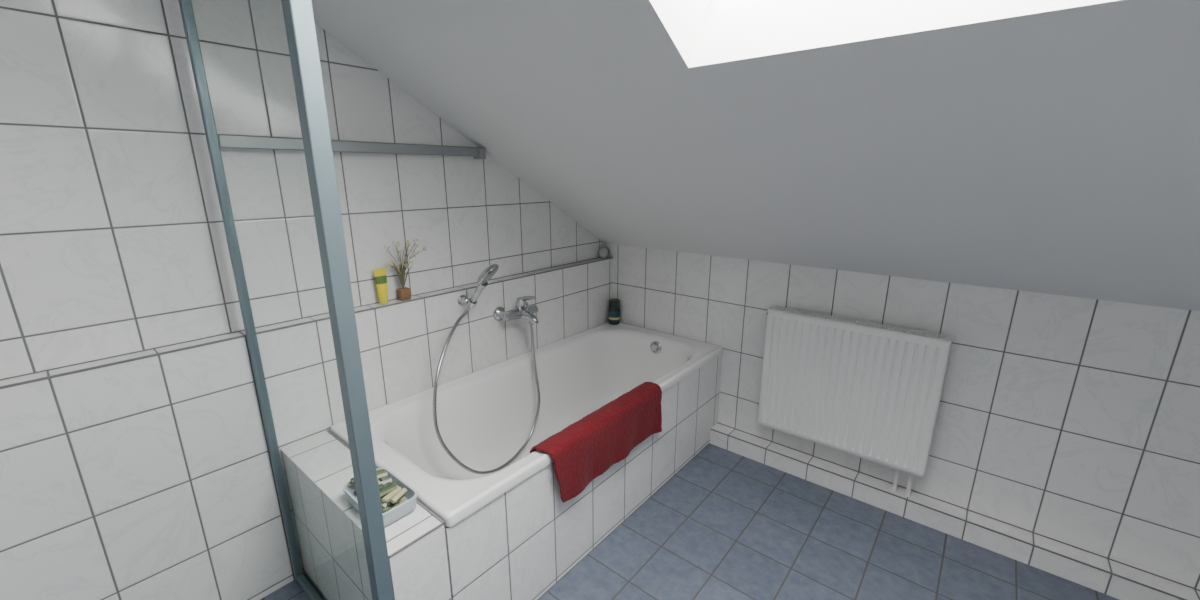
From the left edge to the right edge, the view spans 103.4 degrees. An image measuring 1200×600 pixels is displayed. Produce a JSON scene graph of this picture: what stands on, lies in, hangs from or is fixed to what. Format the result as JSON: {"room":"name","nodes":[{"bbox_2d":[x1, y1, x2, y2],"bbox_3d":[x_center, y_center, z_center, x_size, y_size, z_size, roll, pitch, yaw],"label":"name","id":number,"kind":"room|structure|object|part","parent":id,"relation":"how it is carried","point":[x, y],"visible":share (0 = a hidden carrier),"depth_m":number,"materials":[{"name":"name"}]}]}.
{"room":"bathroom","nodes":[
{"label":"bathroom","id":0,"kind":"room"},
{"bbox_2d":[0,0,612,599],"bbox_3d":[-1.263,-0.165,1.375,0.186,2.470,4.000,12,19,38],"label":"wall","id":1,"kind":"structure","parent":0,"point":[135,460],"depth_m":1.41,"materials":[{"name":"tile"}]},
{"bbox_2d":[218,134,485,158],"bbox_3d":[-0.820,-0.555,1.745,0.047,0.047,0.948,12,19,38],"label":"wall rail","id":2,"kind":"object","parent":1,"relation":"attached to","point":[225,141],"visible":0.95,"depth_m":1.67,"materials":[{"name":"grey metal"}]},
{"bbox_2d":[374,268,388,303],"bbox_3d":[-0.846,-0.054,1.837,0.038,0.138,0.036,-4,15,-14],"label":"tube","id":3,"kind":"object","parent":1,"relation":"in","point":[380,274],"visible":1,"depth_m":1.83,"materials":[{"name":"yellow plastic"}]},
{"bbox_2d":[384,239,425,300],"bbox_3d":[-0.764,-0.121,1.889,0.075,0.242,0.165,12,19,38],"label":"vase","id":4,"kind":"object","parent":1,"relation":"on","point":[404,293],"visible":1,"depth_m":1.89,"materials":[{"name":"brown wood"}]},
{"bbox_2d":[433,264,539,474],"bbox_3d":[-0.501,0.285,2.100,0.246,0.925,0.645,12,19,38],"label":"shower","id":5,"kind":"object","parent":1,"relation":"attached to","point":[487,273],"visible":1,"depth_m":1.98,"materials":[{"name":"silver metal"}]},
{"bbox_3d":[-0.494,-0.054,1.987,0.192,0.213,0.097,12,19,38],"label":"handle and head","id":6,"kind":"part","parent":5,"relation":"part of","materials":[{"name":"silver metal"}]},
{"bbox_2d":[493,296,538,324],"bbox_3d":[-0.362,0.050,2.260,0.187,0.162,0.220,12,19,38],"label":"mixer tap","id":7,"kind":"object","parent":1,"relation":"attached to","point":[523,310],"visible":1,"depth_m":2.24,"materials":[{"name":"silver metal"}]},
{"bbox_3d":[-0.343,-0.003,2.229,0.099,0.043,0.026,12,19,38],"label":"lever","id":8,"kind":"part","parent":7,"relation":"part of","materials":[{"name":"silver metal"}]},
{"bbox_3d":[-0.330,0.082,2.240,0.104,0.060,0.046,12,19,38],"label":"spout","id":9,"kind":"part","parent":7,"relation":"part of","materials":[{"name":"silver metal"}]},
{"bbox_2d":[598,247,608,257],"bbox_3d":[0.022,-0.288,2.857,0.068,0.068,0.036,-3,15,-10],"label":"timer","id":10,"kind":"object","parent":1,"relation":"attached to","point":[603,252],"visible":1,"depth_m":2.84,"materials":[{"name":"grey"}]},
{"bbox_2d":[260,443,1118,599],"bbox_3d":[-0.063,1.331,0.782,3.315,0.120,4.250,12,19,38],"label":"floor","id":11,"kind":"structure","parent":0,"point":[728,525],"depth_m":1.84,"materials":[{"name":"tile"}]},
{"bbox_2d":[178,0,393,599],"bbox_3d":[-0.815,0.135,1.255,0.747,1.949,0.038,12,19,38],"label":"shower frame","id":12,"kind":"object","parent":11,"relation":"on","point":[299,20],"visible":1,"depth_m":1.03,"materials":[{"name":"grey metal"}]},
{"bbox_2d":[281,430,451,599],"bbox_3d":[-0.753,0.804,1.512,0.746,0.525,0.156,12,19,38],"label":"tiled ledge","id":13,"kind":"object","parent":11,"relation":"on","point":[317,468],"visible":0.87,"depth_m":1.40,"materials":[{"name":"white tile"}]},
{"bbox_2d":[343,467,417,526],"bbox_3d":[-0.618,0.543,1.331,0.213,0.071,0.129,12,19,38],"label":"storage basket","id":14,"kind":"object","parent":13,"relation":"on","point":[398,498],"visible":0.57,"depth_m":1.30,"materials":[{"name":"grey plastic"}]},
{"bbox_2d":[330,322,722,526],"bbox_3d":[-0.164,0.558,2.179,0.755,0.424,1.684,12,19,38],"label":"bathtub","id":15,"kind":"object","parent":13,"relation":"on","point":[485,416],"visible":0.7,"depth_m":2.22,"materials":[{"name":"white ceramic"}]},
{"bbox_2d":[530,382,661,501],"bbox_3d":[0.014,0.525,1.829,0.132,0.220,0.684,12,19,38],"label":"towel","id":16,"kind":"object","parent":15,"relation":"on","point":[588,447],"visible":0.98,"depth_m":1.75,"materials":[{"name":"red fabric"}]},
{"bbox_2d":[608,299,619,324],"bbox_3d":[0.088,0.072,2.900,0.073,0.152,0.073,12,19,38],"label":"bottle","id":17,"kind":"object","parent":15,"relation":"on","point":[614,304],"visible":1,"depth_m":2.87,"materials":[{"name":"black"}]},
{"bbox_3d":[0.312,0.271,2.683,0.072,0.072,0.035,12,19,38],"label":"overflow knob","id":18,"kind":"part","parent":15,"relation":"part of","materials":[{"name":"silver metal"}]},
{"bbox_2d":[445,355,721,599],"bbox_3d":[0.115,0.694,1.978,0.017,0.499,1.683,12,19,38],"label":"bath panel","id":19,"kind":"object","parent":11,"relation":"on","point":[525,540],"depth_m":1.69,"materials":[{"name":"white tile"}]},
{"bbox_2d":[312,0,1199,310],"bbox_3d":[-0.041,-0.435,0.318,3.285,1.608,4.281,12,19,38],"label":"ceiling","id":20,"kind":"structure","parent":0,"point":[1038,146],"depth_m":1.25,"materials":[{"name":"white paint"}]},
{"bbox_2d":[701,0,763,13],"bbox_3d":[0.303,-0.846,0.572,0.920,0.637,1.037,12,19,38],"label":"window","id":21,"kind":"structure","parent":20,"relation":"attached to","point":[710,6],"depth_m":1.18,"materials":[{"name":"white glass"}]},
{"bbox_2d":[605,243,1199,589],"bbox_3d":[1.204,0.349,2.170,3.185,1.071,0.120,12,19,38],"label":"wall","id":22,"kind":"structure","parent":0,"point":[1075,421],"depth_m":1.78,"materials":[{"name":"tile"}]},
{"bbox_2d":[757,306,952,496],"bbox_3d":[1.084,0.441,2.139,0.712,0.730,0.114,12,19,38],"label":"panel radiator","id":23,"kind":"object","parent":22,"relation":"attached to","point":[870,392],"visible":1,"depth_m":2.04,"materials":[{"name":"white metal"}]},
{"bbox_2d":[768,306,952,342],"bbox_3d":[1.079,0.095,2.032,0.700,0.007,0.074,12,19,38],"label":"grille","id":24,"kind":"object","parent":23,"relation":"attached to","point":[856,325],"depth_m":1.99,"materials":[{"name":"white metal"}]},
{"bbox_2d":[710,422,1199,599],"bbox_3d":[1.498,0.918,1.931,2.252,0.092,0.086,12,19,38],"label":"baseboard","id":25,"kind":"structure","parent":22,"relation":"attached to","point":[1116,579],"depth_m":1.91,"materials":[{"name":"tile"}]}
]}

